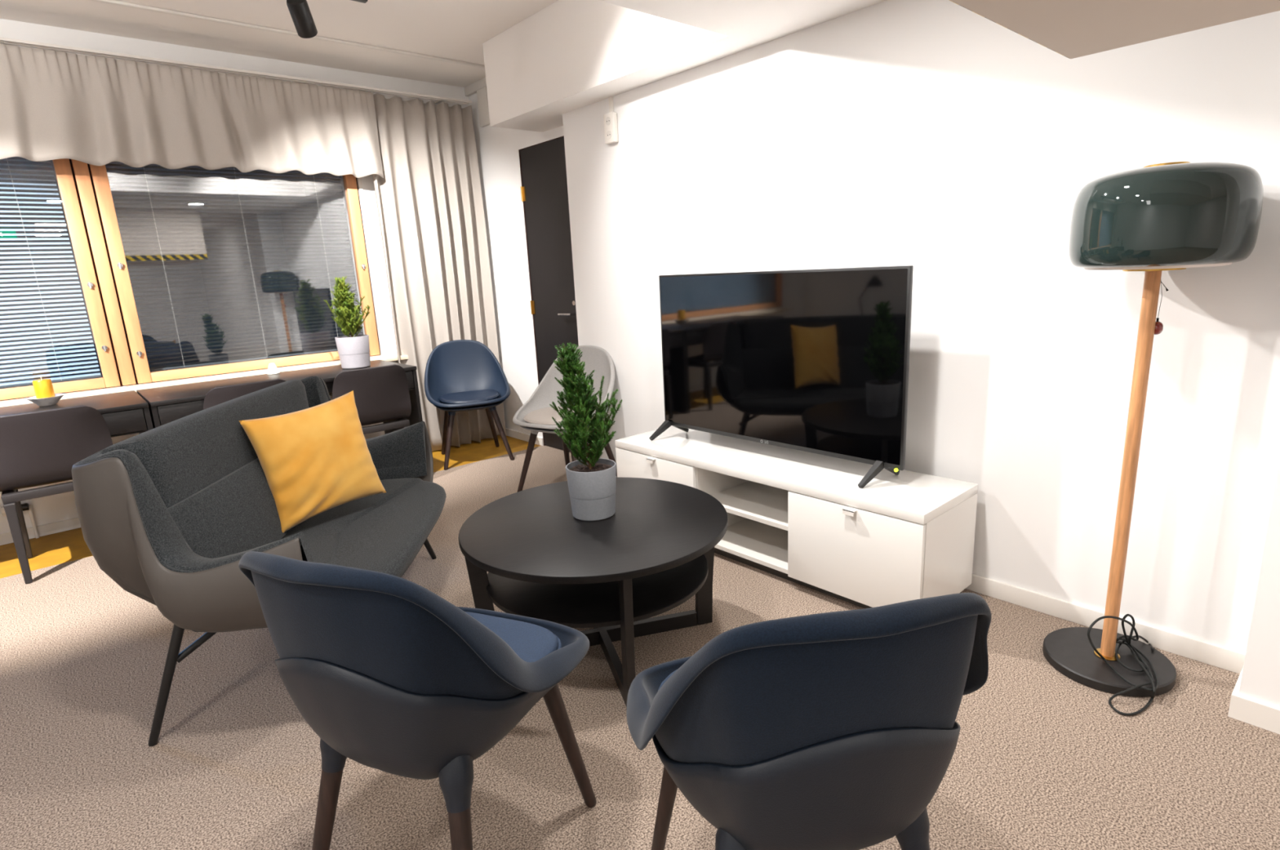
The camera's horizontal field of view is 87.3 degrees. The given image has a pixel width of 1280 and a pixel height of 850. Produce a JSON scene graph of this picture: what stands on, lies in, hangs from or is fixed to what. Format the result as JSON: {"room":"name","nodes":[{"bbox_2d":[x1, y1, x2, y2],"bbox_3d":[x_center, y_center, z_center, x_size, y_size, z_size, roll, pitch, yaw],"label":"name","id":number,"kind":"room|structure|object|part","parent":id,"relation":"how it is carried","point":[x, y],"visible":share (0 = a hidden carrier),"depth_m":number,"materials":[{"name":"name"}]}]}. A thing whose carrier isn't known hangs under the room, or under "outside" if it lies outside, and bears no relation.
{"room":"living room","nodes":[
{"label":"living room","id":0,"kind":"room"},
{"bbox_2d":[0,18,469,533],"bbox_3d":[-3.200,-0.775,3.813,5.337,2.665,0.300,-14,17,-40],"label":"wall","id":1,"kind":"structure","parent":0,"point":[47,509],"depth_m":4.06,"materials":[{"name":"white paint"}]},
{"bbox_2d":[0,517,80,545],"bbox_3d":[-3.089,0.528,3.945,5.187,0.060,0.012,-14,17,-40],"label":"baseboard","id":2,"kind":"structure","parent":1,"relation":"attached to","point":[6,538],"depth_m":3.75,"materials":[{"name":"white paint"}]},
{"bbox_2d":[0,158,120,399],"bbox_3d":[-3.915,-0.707,3.014,2.284,1.415,0.118,-14,17,-40],"label":"window","id":3,"kind":"structure","parent":1,"relation":"in","point":[62,166],"depth_m":3.66,"materials":[{"name":"brown wood"}]},
{"bbox_3d":[-3.936,-0.711,3.037,1.786,1.295,0.002,-14,17,-40],"label":"blind cord","id":4,"kind":"part","parent":3,"relation":"part of","materials":[{"name":"white plastic"}]},
{"bbox_3d":[-3.913,-0.086,3.193,2.138,0.011,0.028,-14,17,-40],"label":"blind rail","id":5,"kind":"part","parent":3,"relation":"part of","materials":[{"name":"silver metal"}]},
{"bbox_3d":[-3.906,-0.705,3.005,2.148,1.415,0.058,-14,17,-40],"label":"sash rail","id":6,"kind":"part","parent":3,"relation":"part of","materials":[{"name":"brown wood"}]},
{"bbox_2d":[71,159,136,385],"bbox_3d":[-3.023,-0.926,3.760,0.063,1.415,0.062,-14,17,-40],"label":"trim","id":7,"kind":"structure","parent":1,"relation":"attached to","point":[81,170],"depth_m":3.75,"materials":[{"name":"brown wood"}]},
{"bbox_2d":[0,158,381,400],"bbox_3d":[-3.362,-0.841,3.505,3.826,1.430,0.070,-14,17,-40],"label":"trim","id":8,"kind":"structure","parent":1,"relation":"attached to","point":[70,161],"depth_m":3.82,"materials":[{"name":"brown wood"}]},
{"bbox_2d":[0,355,408,407],"bbox_3d":[-3.202,-0.133,3.661,4.100,0.029,0.102,-14,17,-40],"label":"window sill","id":9,"kind":"structure","parent":1,"relation":"attached to","point":[394,357],"depth_m":4.06,"materials":[{"name":"beige paint"}]},
{"bbox_2d":[88,160,379,383],"bbox_3d":[-2.469,-1.068,4.253,1.426,1.415,0.118,-14,17,-40],"label":"window","id":10,"kind":"structure","parent":1,"relation":"in","point":[100,179],"depth_m":4.21,"materials":[{"name":"brown wood"}]},
{"bbox_3d":[-2.490,-1.073,4.276,0.928,1.295,0.002,-14,17,-40],"label":"blind cord","id":11,"kind":"part","parent":10,"relation":"part of","materials":[{"name":"white plastic"}]},
{"bbox_3d":[-2.467,-0.447,4.432,1.280,0.011,0.028,-14,17,-40],"label":"blind rail","id":12,"kind":"part","parent":10,"relation":"part of","materials":[{"name":"beige wood"}]},
{"bbox_3d":[-2.461,-1.067,4.244,1.290,1.415,0.058,-14,17,-40],"label":"sash rail","id":13,"kind":"part","parent":10,"relation":"part of","materials":[{"name":"brown wood"}]},
{"bbox_2d":[0,36,471,104],"bbox_3d":[-3.093,-1.911,3.383,4.870,0.016,0.163,-14,17,-40],"label":"rail","id":14,"kind":"object","parent":1,"relation":"attached to","point":[6,41],"visible":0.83,"depth_m":3.85,"materials":[{"name":"white metal"}]},
{"bbox_2d":[0,43,384,178],"bbox_3d":[-3.290,-1.543,3.152,4.157,0.539,0.083,-14,17,-40],"label":"valance","id":15,"kind":"object","parent":14,"relation":"hanging from","point":[55,104],"visible":1,"depth_m":3.75,"materials":[{"name":"beige fabric"}]},
{"bbox_2d":[372,93,506,451],"bbox_3d":[-1.479,-1.052,4.964,0.814,2.511,0.110,-14,17,-40],"label":"curtain","id":16,"kind":"object","parent":14,"relation":"hanging from","point":[429,202],"visible":0.7,"depth_m":4.90,"materials":[{"name":"beige fabric"}]},
{"bbox_2d":[356,177,385,356],"bbox_3d":[-1.896,-1.191,4.702,0.024,1.455,0.014,-14,17,-40],"label":"trim","id":17,"kind":"structure","parent":1,"relation":"attached to","point":[359,180],"depth_m":4.71,"materials":[{"name":"white paint"}]},
{"bbox_2d":[0,0,557,87],"bbox_3d":[-0.251,-1.496,0.163,5.337,0.100,9.385,-14,17,-40],"label":"ceiling","id":18,"kind":"structure","parent":0,"point":[452,29],"depth_m":3.66,"materials":[{"name":"white paint"}]},
{"bbox_2d":[351,0,368,3],"bbox_3d":[-2.536,-1.774,2.206,3.245,0.058,0.036,-14,17,-40],"label":"track","id":19,"kind":"object","parent":18,"relation":"attached to","point":[360,1],"visible":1,"depth_m":3.23,"materials":[{"name":"black metal"}]},
{"bbox_2d":[286,0,317,38],"bbox_3d":[-1.550,-1.889,3.068,0.088,0.206,0.162,-4,13,-6],"label":"spotlight","id":20,"kind":"object","parent":19,"relation":"attached to","point":[300,11],"visible":1,"depth_m":3.05,"materials":[{"name":"black metal"}]},
{"bbox_2d":[334,334,370,368],"bbox_3d":[-1.861,-0.478,4.365,0.204,0.200,0.204,-14,17,-40],"label":"pot","id":21,"kind":"object","parent":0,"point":[353,350],"depth_m":4.29,"materials":[{"name":"grey ceramic"}]},
{"bbox_2d":[468,93,564,437],"bbox_3d":[-0.793,-1.160,4.948,0.150,2.665,1.725,-14,17,-40],"label":"wall","id":22,"kind":"structure","parent":0,"point":[497,148],"depth_m":5.03,"materials":[{"name":"white paint"}]},
{"bbox_2d":[88,0,484,68],"bbox_3d":[-2.857,-1.954,2.952,5.187,0.014,0.028,-14,17,-40],"label":"trim","id":23,"kind":"structure","parent":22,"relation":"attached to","point":[108,2],"depth_m":3.66,"materials":[{"name":"white laminate"}]},
{"bbox_2d":[464,76,489,127],"bbox_3d":[-0.981,-2.304,4.693,0.030,0.305,0.935,-14,17,-40],"label":"duct","id":24,"kind":"object","parent":22,"relation":"attached to","point":[479,86],"visible":0.55,"depth_m":4.86,"materials":[{"name":"white paint"}]},
{"bbox_2d":[505,427,543,445],"bbox_3d":[-0.951,0.088,5.370,0.012,0.060,0.613,-14,17,-40],"label":"baseboard","id":25,"kind":"structure","parent":22,"relation":"attached to","point":[513,433],"depth_m":5.36,"materials":[{"name":"white paint"}]},
{"bbox_2d":[518,135,586,454],"bbox_3d":[-0.528,-0.826,4.624,0.114,2.135,0.794,-14,17,-40],"label":"door","id":26,"kind":"structure","parent":22,"relation":"in","point":[544,188],"depth_m":4.64,"materials":[{"name":"black paint"}]},
{"bbox_3d":[-0.508,-0.831,4.641,0.060,2.135,0.794,-14,17,-40],"label":"frame","id":27,"kind":"part","parent":26,"relation":"part of","materials":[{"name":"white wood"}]},
{"bbox_3d":[-0.496,-0.754,4.564,0.058,0.019,0.145,-14,17,-40],"label":"handle","id":28,"kind":"part","parent":26,"relation":"part of","materials":[{"name":"silver metal"}]},
{"bbox_2d":[0,435,1279,849],"bbox_3d":[-0.023,1.193,0.680,5.337,0.060,9.105,-14,17,-40],"label":"floor","id":29,"kind":"structure","parent":0,"point":[1042,759],"depth_m":1.85,"materials":[{"name":"carpet"}]},
{"bbox_2d":[0,502,39,537],"bbox_3d":[-3.373,0.529,3.645,0.120,0.220,0.074,-14,17,-40],"label":"radiator valve","id":30,"kind":"object","parent":29,"relation":"on","point":[25,506],"visible":0.61,"depth_m":3.67,"materials":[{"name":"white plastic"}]},
{"bbox_3d":[-3.387,0.456,3.610,0.080,0.060,0.060,-14,17,-40],"label":"knob","id":31,"kind":"part","parent":30,"relation":"part of","materials":[{"name":"white plastic"}]},
{"bbox_2d":[0,404,113,583],"bbox_3d":[-2.861,0.289,3.308,0.461,0.790,0.486,-14,17,-40],"label":"desk chair","id":32,"kind":"object","parent":29,"relation":"on","point":[41,447],"visible":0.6,"depth_m":3.10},
{"bbox_3d":[-2.869,0.545,3.103,0.042,0.385,0.071,-14,17,-40],"label":"leg","id":33,"kind":"part","parent":32,"relation":"part of","materials":[{"name":"black metal"}]},
{"bbox_3d":[-3.119,0.494,3.380,0.042,0.385,0.071,-14,17,-40],"label":"leg","id":34,"kind":"part","parent":32,"relation":"part of","materials":[{"name":"black metal"}]},
{"bbox_3d":[-2.874,0.277,3.318,0.410,0.040,0.400,-14,17,-40],"label":"seat frame","id":35,"kind":"part","parent":32,"relation":"part of","materials":[{"name":"black"}]},
{"bbox_2d":[0,390,153,437],"bbox_3d":[-3.200,0.340,3.252,1.405,0.750,0.628,-14,17,-40],"label":"desk","id":36,"kind":"object","parent":29,"relation":"on","point":[126,412],"visible":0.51,"depth_m":3.38,"materials":[{"name":"black wood"}]},
{"bbox_2d":[25,393,65,406],"bbox_3d":[-3.059,-0.125,3.457,0.158,0.047,0.158,-14,17,-40],"label":"bowl","id":37,"kind":"object","parent":36,"relation":"on","point":[50,401],"visible":0.92,"depth_m":3.42,"materials":[{"name":"grey ceramic"}]},
{"bbox_2d":[31,377,55,398],"bbox_3d":[-3.062,-0.183,3.443,0.074,0.128,0.074,-14,17,-40],"label":"pillar candle","id":38,"kind":"object","parent":37,"relation":"in","point":[43,388],"visible":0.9,"depth_m":3.42,"materials":[{"name":"yellow wax"}]},
{"bbox_3d":[-2.676,0.010,3.265,0.432,0.110,0.018,-14,17,-40],"label":"drawer","id":39,"kind":"part","parent":36,"relation":"part of","materials":[{"name":"black wood"}]},
{"bbox_3d":[-2.684,0.222,3.697,0.022,0.727,0.606,-14,17,-40],"label":"panel","id":40,"kind":"part","parent":36,"relation":"part of","materials":[{"name":"black wood"}]},
{"bbox_2d":[203,378,285,409],"bbox_3d":[-2.243,0.126,3.876,0.461,0.790,0.486,-14,17,-40],"label":"desk chair","id":41,"kind":"object","parent":29,"relation":"on","point":[220,394],"visible":0.2,"depth_m":3.57,"materials":[{"name":"black"}]},
{"bbox_2d":[71,376,446,746],"bbox_3d":[-1.166,0.342,2.469,0.744,0.900,1.468,-4,13,-4],"label":"sofa","id":42,"kind":"object","parent":29,"relation":"on","point":[170,512],"visible":0.69,"depth_m":2.00,"materials":[{"name":"grey fabric"}]},
{"bbox_3d":[-1.381,0.723,1.970,0.031,0.406,0.177,8,17,40],"label":"leg","id":43,"kind":"part","parent":42,"relation":"part of","materials":[{"name":"black metal"}]},
{"bbox_2d":[167,457,295,558],"bbox_3d":[-1.357,0.253,2.433,0.166,0.279,1.170,-4,13,-4],"label":"lumbar cushion","id":44,"kind":"object","parent":42,"relation":"on","point":[234,510],"depth_m":2.10,"materials":[{"name":"grey fabric"}]},
{"bbox_2d":[239,390,386,532],"bbox_3d":[-1.193,0.127,2.485,0.162,0.446,0.450,7,16,35],"label":"cushion","id":45,"kind":"object","parent":42,"relation":"on","point":[314,460],"visible":1,"depth_m":2.42,"materials":[{"name":"yellow fabric"}]},
{"bbox_3d":[-1.088,0.419,2.492,0.595,0.101,1.239,-4,13,-4],"label":"seat","id":46,"kind":"part","parent":42,"relation":"part of","materials":[{"name":"grey fabric"}]},
{"bbox_3d":[-1.015,0.478,3.077,0.030,0.346,0.154,5,15,32],"label":"leg","id":47,"kind":"part","parent":42,"relation":"part of","materials":[{"name":"black"}]},
{"bbox_2d":[136,360,422,431],"bbox_3d":[-2.144,0.076,4.157,1.405,0.750,0.628,-14,17,-40],"label":"desk","id":48,"kind":"object","parent":29,"relation":"on","point":[166,404],"visible":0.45,"depth_m":3.93,"materials":[{"name":"black wood"}]},
{"bbox_3d":[-2.660,0.216,3.718,0.022,0.727,0.606,-14,17,-40],"label":"panel","id":49,"kind":"part","parent":48,"relation":"part of","materials":[{"name":"black wood"}]},
{"bbox_3d":[-2.307,-0.082,3.581,0.432,0.110,0.018,-14,17,-40],"label":"drawer","id":50,"kind":"part","parent":48,"relation":"part of","materials":[{"name":"black wood"}]},
{"bbox_2d":[266,363,279,374],"bbox_3d":[-2.339,-0.360,4.268,0.076,0.066,0.076,-14,17,-40],"label":"tealight holder","id":51,"kind":"object","parent":48,"relation":"on","point":[272,369],"visible":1,"depth_m":4.25,"materials":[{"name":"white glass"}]},
{"bbox_2d":[324,275,370,368],"bbox_3d":[-1.867,-0.664,4.323,0.238,0.582,0.219,9,17,41],"label":"conifer","id":52,"kind":"object","parent":48,"relation":"on","point":[353,350],"visible":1,"depth_m":4.29,"materials":[{"name":"green plant"}]},
{"bbox_3d":[-1.628,-0.042,4.602,0.022,0.727,0.606,-14,17,-40],"label":"panel","id":53,"kind":"part","parent":48,"relation":"part of","materials":[{"name":"black wood"}]},
{"bbox_3d":[-1.620,-0.254,4.170,0.432,0.110,0.018,-14,17,-40],"label":"drawer","id":54,"kind":"part","parent":48,"relation":"part of","materials":[{"name":"black wood"}]},
{"bbox_2d":[332,364,411,434],"bbox_3d":[-1.735,0.008,4.273,0.461,0.790,0.486,-13,17,-38],"label":"desk chair","id":55,"kind":"object","parent":29,"relation":"on","point":[381,393],"visible":0.61,"depth_m":4.09,"materials":[{"name":"black"}]},
{"bbox_3d":[-1.747,-0.004,4.284,0.410,0.040,0.400,-13,17,-38],"label":"seat frame","id":56,"kind":"part","parent":55,"relation":"part of","materials":[{"name":"black metal"}]},
{"bbox_3d":[-1.709,0.143,4.580,0.042,0.385,0.071,-13,17,-38],"label":"leg","id":57,"kind":"part","parent":55,"relation":"part of","materials":[{"name":"black metal"}]},
{"bbox_2d":[238,551,596,849],"bbox_3d":[-0.429,0.571,1.439,0.568,0.847,0.608,3,14,23],"label":"chair","id":58,"kind":"object","parent":29,"relation":"on","point":[390,675],"visible":1,"depth_m":1.17,"materials":[{"name":"blue fabric"}]},
{"bbox_3d":[-0.659,0.862,1.396,0.121,0.324,0.041,-10,15,-29],"label":"leg","id":59,"kind":"part","parent":58,"relation":"part of","materials":[{"name":"brown wood"}]},
{"bbox_2d":[320,737,346,773],"bbox_3d":[-0.620,0.649,1.377,0.068,0.117,0.071,3,14,23],"label":"socket","id":60,"kind":"object","parent":58,"relation":"attached to","point":[332,762],"depth_m":1.36,"materials":[{"name":"grey plastic"}]},
{"bbox_2d":[438,755,473,813],"bbox_3d":[-0.346,0.662,1.262,0.068,0.117,0.071,3,14,23],"label":"socket","id":61,"kind":"object","parent":58,"relation":"attached to","point":[455,772],"depth_m":1.24,"materials":[{"name":"grey plastic"}]},
{"bbox_3d":[-0.322,0.877,1.255,0.041,0.324,0.121,-6,13,-13],"label":"leg","id":62,"kind":"part","parent":58,"relation":"part of","materials":[{"name":"brown wood"}]},
{"bbox_3d":[-0.168,0.765,1.596,0.117,0.373,0.041,-9,14,-25],"label":"leg","id":63,"kind":"part","parent":58,"relation":"part of","materials":[{"name":"brown wood"}]},
{"bbox_2d":[424,339,514,470],"bbox_3d":[-1.226,-0.170,4.815,0.585,0.841,0.555,-8,14,-20],"label":"chair","id":64,"kind":"object","parent":29,"relation":"on","point":[460,375],"visible":1,"depth_m":4.92,"materials":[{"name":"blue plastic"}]},
{"bbox_3d":[-1.444,0.048,4.975,0.149,0.366,0.042,6,15,32],"label":"leg","id":65,"kind":"part","parent":64,"relation":"part of","materials":[{"name":"brown wood"}]},
{"bbox_3d":[-1.322,0.117,4.649,0.041,0.366,0.151,3,14,22],"label":"leg","id":66,"kind":"part","parent":64,"relation":"part of","materials":[{"name":"brown wood"}]},
{"bbox_2d":[447,408,457,415],"bbox_3d":[-1.305,-0.116,4.663,0.069,0.106,0.069,-8,14,-20],"label":"socket","id":67,"kind":"object","parent":64,"relation":"attached to","point":[450,413],"depth_m":4.64,"materials":[{"name":"black plastic"}]},
{"bbox_2d":[486,403,496,411],"bbox_3d":[-1.059,-0.150,4.756,0.069,0.106,0.069,-8,14,-20],"label":"socket","id":68,"kind":"object","parent":64,"relation":"attached to","point":[492,409],"depth_m":4.74,"materials":[{"name":"black plastic"}]},
{"bbox_3d":[-1.121,0.003,5.097,0.042,0.366,0.149,1,14,14],"label":"leg","id":69,"kind":"part","parent":64,"relation":"part of","materials":[{"name":"brown wood"}]},
{"bbox_3d":[-0.982,0.070,4.777,0.151,0.366,0.041,3,14,24],"label":"leg","id":70,"kind":"part","parent":64,"relation":"part of","materials":[{"name":"brown wood"}]},
{"bbox_2d":[512,345,617,491],"bbox_3d":[-0.445,-0.026,4.027,0.585,0.841,0.555,5,15,32],"label":"chair","id":71,"kind":"object","parent":29,"relation":"on","point":[535,415],"visible":0.51,"depth_m":4.09,"materials":[{"name":"white plastic"}]},
{"bbox_3d":[-0.679,0.227,4.039,0.151,0.366,0.041,-6,13,-13],"label":"leg","id":72,"kind":"part","parent":71,"relation":"part of","materials":[{"name":"brown wood"}]},
{"bbox_2d":[530,426,539,434],"bbox_3d":[-0.619,0.003,4.003,0.069,0.106,0.069,5,15,32],"label":"socket","id":73,"kind":"object","parent":71,"relation":"attached to","point":[531,432],"depth_m":3.99,"materials":[{"name":"grey plastic"}]},
{"bbox_3d":[-0.482,0.150,4.324,0.042,0.366,0.149,-4,13,-3],"label":"leg","id":74,"kind":"part","parent":71,"relation":"part of","materials":[{"name":"brown wood"}]},
{"bbox_3d":[-0.369,0.256,3.844,0.041,0.366,0.151,-5,13,-11],"label":"leg","id":75,"kind":"part","parent":71,"relation":"part of","materials":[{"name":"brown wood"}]},
{"bbox_3d":[-0.188,0.179,4.139,0.149,0.366,0.042,-8,14,-21],"label":"leg","id":76,"kind":"part","parent":71,"relation":"part of","materials":[{"name":"brown wood"}]},
{"bbox_2d":[457,477,728,706],"bbox_3d":[-0.143,0.543,2.333,0.900,0.470,0.900,-6,14,-15],"label":"coffee table","id":77,"kind":"object","parent":29,"relation":"on","point":[630,566],"visible":0.87,"depth_m":2.14,"materials":[{"name":"black wood"}]},
{"bbox_3d":[-0.524,0.598,2.236,0.086,0.445,0.026,-6,14,-15],"label":"leg","id":78,"kind":"part","parent":77,"relation":"part of","materials":[{"name":"black wood"}]},
{"bbox_2d":[549,342,622,520],"bbox_3d":[-0.178,0.015,2.253,0.209,0.597,0.234,-11,16,-32],"label":"potted plant","id":79,"kind":"object","parent":77,"relation":"on","point":[592,479],"visible":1,"depth_m":2.22,"materials":[{"name":"green plant"}]},
{"bbox_2d":[565,457,616,520],"bbox_3d":[-0.163,0.221,2.295,0.172,0.175,0.172,-14,17,-40],"label":"pot","id":80,"kind":"object","parent":77,"relation":"on","point":[591,486],"depth_m":2.24,"materials":[{"name":"grey ceramic"}]},
{"bbox_2d":[486,554,708,627],"bbox_3d":[-0.145,0.498,2.323,0.760,0.019,0.760,-6,14,-15],"label":"shelf","id":81,"kind":"object","parent":77,"relation":"attached to","point":[595,605],"depth_m":2.11,"materials":[{"name":"black wood"}]},
{"bbox_3d":[-0.035,0.636,1.963,0.026,0.445,0.086,-6,14,-15],"label":"leg","id":82,"kind":"part","parent":77,"relation":"part of","materials":[{"name":"black wood"}]},
{"bbox_3d":[0.239,0.512,2.436,0.086,0.445,0.026,-6,14,-15],"label":"leg","id":83,"kind":"part","parent":77,"relation":"part of","materials":[{"name":"black wood"}]},
{"bbox_2d":[614,425,977,608],"bbox_3d":[0.564,0.368,2.973,0.442,0.450,1.600,-14,17,-40],"label":"tv stand","id":84,"kind":"object","parent":29,"relation":"on","point":[805,518],"visible":0.73,"depth_m":2.57,"materials":[{"name":"white paint"}]},
{"bbox_3d":[0.052,0.168,3.184,0.022,0.018,0.044,-14,17,-40],"label":"handle","id":85,"kind":"part","parent":84,"relation":"part of","materials":[{"name":"white plastic"}]},
{"bbox_3d":[0.071,0.325,3.239,0.018,0.359,0.542,-14,17,-40],"label":"panel","id":86,"kind":"part","parent":84,"relation":"part of","materials":[{"name":"white paint"}]},
{"bbox_2d":[711,480,789,530],"bbox_3d":[0.573,0.347,2.978,0.375,0.018,0.497,-14,17,-40],"label":"shelf","id":87,"kind":"object","parent":84,"relation":"attached to","point":[767,504],"depth_m":2.98,"materials":[{"name":"white laminate"}]},
{"bbox_3d":[0.588,0.526,3.024,0.400,0.018,1.564,-14,17,-40],"label":"panel","id":88,"kind":"part","parent":84,"relation":"part of","materials":[{"name":"white laminate"}]},
{"bbox_2d":[648,265,913,488],"bbox_3d":[0.538,-0.248,2.868,0.250,0.800,1.266,-14,17,-40],"label":"television","id":89,"kind":"object","parent":84,"relation":"on","point":[813,361],"visible":1,"depth_m":2.73,"materials":[{"name":"black plastic"}]},
{"bbox_3d":[0.562,0.165,2.933,0.420,0.035,1.600,-14,17,-40],"label":"panel","id":90,"kind":"part","parent":84,"relation":"part of","materials":[{"name":"white paint"}]},
{"bbox_3d":[0.753,0.313,2.409,0.022,0.018,0.044,-14,17,-40],"label":"handle","id":91,"kind":"part","parent":84,"relation":"part of","materials":[{"name":"white plastic"}]},
{"bbox_3d":[0.773,0.470,2.463,0.018,0.359,0.542,-14,17,-40],"label":"panel","id":92,"kind":"part","parent":84,"relation":"part of","materials":[{"name":"white paint"}]},
{"bbox_3d":[1.105,0.466,2.404,0.400,0.365,0.018,-14,17,-40],"label":"panel","id":93,"kind":"part","parent":84,"relation":"part of","materials":[{"name":"white paint"}]},
{"bbox_2d":[626,592,991,849],"bbox_3d":[0.269,0.587,1.219,0.568,0.847,0.608,-5,13,-9],"label":"chair","id":94,"kind":"object","parent":29,"relation":"on","point":[833,730],"visible":1,"depth_m":0.92,"materials":[{"name":"blue fabric"}]},
{"bbox_3d":[0.060,0.792,1.430,0.117,0.373,0.041,8,17,38],"label":"leg","id":95,"kind":"part","parent":94,"relation":"part of","materials":[{"name":"brown wood"}]},
{"bbox_2d":[715,827,746,849],"bbox_3d":[0.152,0.682,1.065,0.067,0.117,0.071,-5,13,-9],"label":"socket","id":96,"kind":"object","parent":94,"relation":"attached to","point":[725,839],"depth_m":1.04,"materials":[{"name":"grey plastic"}]},
{"bbox_2d":[895,807,929,849],"bbox_3d":[0.444,0.656,1.114,0.068,0.117,0.071,-5,13,-9],"label":"socket","id":97,"kind":"object","parent":94,"relation":"attached to","point":[916,836],"depth_m":1.09,"materials":[{"name":"grey plastic"}]},
{"bbox_2d":[1087,613,1159,715],"bbox_3d":[1.492,0.673,2.039,0.469,0.187,0.185,-14,17,-40],"label":"power cable","id":98,"kind":"object","parent":29,"relation":"on","point":[1127,639],"visible":0.98,"depth_m":2.03,"materials":[{"name":"black plastic"}]},
{"bbox_2d":[1042,161,1263,696],"bbox_3d":[1.434,0.030,1.948,0.407,1.486,0.407,-14,17,-40],"label":"floor lamp","id":99,"kind":"object","parent":29,"relation":"on","point":[1153,219],"depth_m":1.74,"materials":[{"name":"green metal"}]},
{"bbox_3d":[1.405,-0.548,1.813,0.356,0.238,0.356,-14,17,-40],"label":"lamp shade","id":100,"kind":"part","parent":99,"relation":"part of","materials":[{"name":"clear glass"}]},
{"bbox_3d":[1.444,-0.338,1.862,0.030,0.175,0.030,-14,17,-40],"label":"red pendant","id":101,"kind":"part","parent":99,"relation":"part of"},
{"bbox_3d":[1.404,-0.562,1.810,0.407,0.253,0.407,-14,17,-40],"label":"lamp shade","id":102,"kind":"part","parent":99,"relation":"part of","materials":[{"name":"green glass"}]},
{"bbox_2d":[562,0,1279,653],"bbox_3d":[0.818,-0.570,3.095,0.337,2.195,3.300,-14,17,-40],"label":"wall","id":103,"kind":"structure","parent":0,"point":[944,140],"depth_m":2.34,"materials":[{"name":"white paint"}]},
{"bbox_2d":[603,96,618,144],"bbox_3d":[-0.145,-1.640,3.614,0.035,0.234,0.114,-14,17,-40],"label":"wall outlet","id":104,"kind":"object","parent":103,"relation":"attached to","point":[611,123],"visible":1,"depth_m":3.60,"materials":[{"name":"white plastic"}]},
{"bbox_2d":[605,116,610,124],"bbox_3d":[-0.172,-1.641,3.620,0.002,0.043,0.043,-14,17,-40],"label":"socket","id":105,"kind":"object","parent":104,"relation":"attached to","point":[607,118],"depth_m":3.62,"materials":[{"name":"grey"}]},
{"bbox_2d":[606,130,611,138],"bbox_3d":[-0.168,-1.573,3.636,0.002,0.043,0.043,-14,17,-40],"label":"socket","id":106,"kind":"object","parent":104,"relation":"attached to","point":[608,132],"depth_m":3.63,"materials":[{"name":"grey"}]},
{"bbox_2d":[482,0,885,132],"bbox_3d":[0.119,-1.120,-0.276,5.187,0.469,8.145,-14,17,-40],"label":"soffit","id":107,"kind":"object","parent":103,"relation":"attached to","point":[567,55],"depth_m":3.28,"materials":[{"name":"white paint"}]},
{"bbox_2d":[965,573,1245,673],"bbox_3d":[0.740,0.498,3.224,0.013,0.068,3.300,-14,17,-40],"label":"baseboard","id":108,"kind":"structure","parent":103,"relation":"attached to","point":[1201,651],"depth_m":2.29,"materials":[{"name":"white paint"}]},
{"bbox_2d":[949,0,1279,58],"bbox_3d":[0.991,-0.766,0.277,1.065,0.554,1.702,-14,17,-40],"label":"ceiling","id":109,"kind":"structure","parent":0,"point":[1071,28],"depth_m":1.08,"materials":[{"name":"beige paint"}]},
{"bbox_2d":[1238,457,1279,707],"bbox_3d":[3.263,-0.019,0.196,0.602,2.195,4.360,-14,17,-40],"label":"wall pillar","id":110,"kind":"structure","parent":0,"point":[1260,676],"depth_m":1.77,"materials":[{"name":"white paint"}]},
{"bbox_2d":[1227,666,1279,734],"bbox_3d":[3.176,1.048,0.325,0.265,0.068,4.373,-14,17,-40],"label":"baseboard","id":111,"kind":"structure","parent":110,"relation":"attached to","point":[1246,709],"depth_m":1.81,"materials":[{"name":"white paint"}]},
{"label":"outside","id":112,"kind":"structure","parent":0,"visible":0},
{"bbox_3d":[-8.182,0.576,7.408,20.000,0.100,11.200,-14,17,-40],"label":"ground","id":113,"kind":"structure","parent":112,"visible":0},
{"bbox_2d":[0,338,337,388],"bbox_3d":[-9.739,-2.922,8.205,20.000,6.500,1.000,-14,17,-40],"label":"facade","id":114,"kind":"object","parent":113,"relation":"on","point":[328,340],"visible":0.06,"depth_m":10.61,"materials":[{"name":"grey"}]}
]}

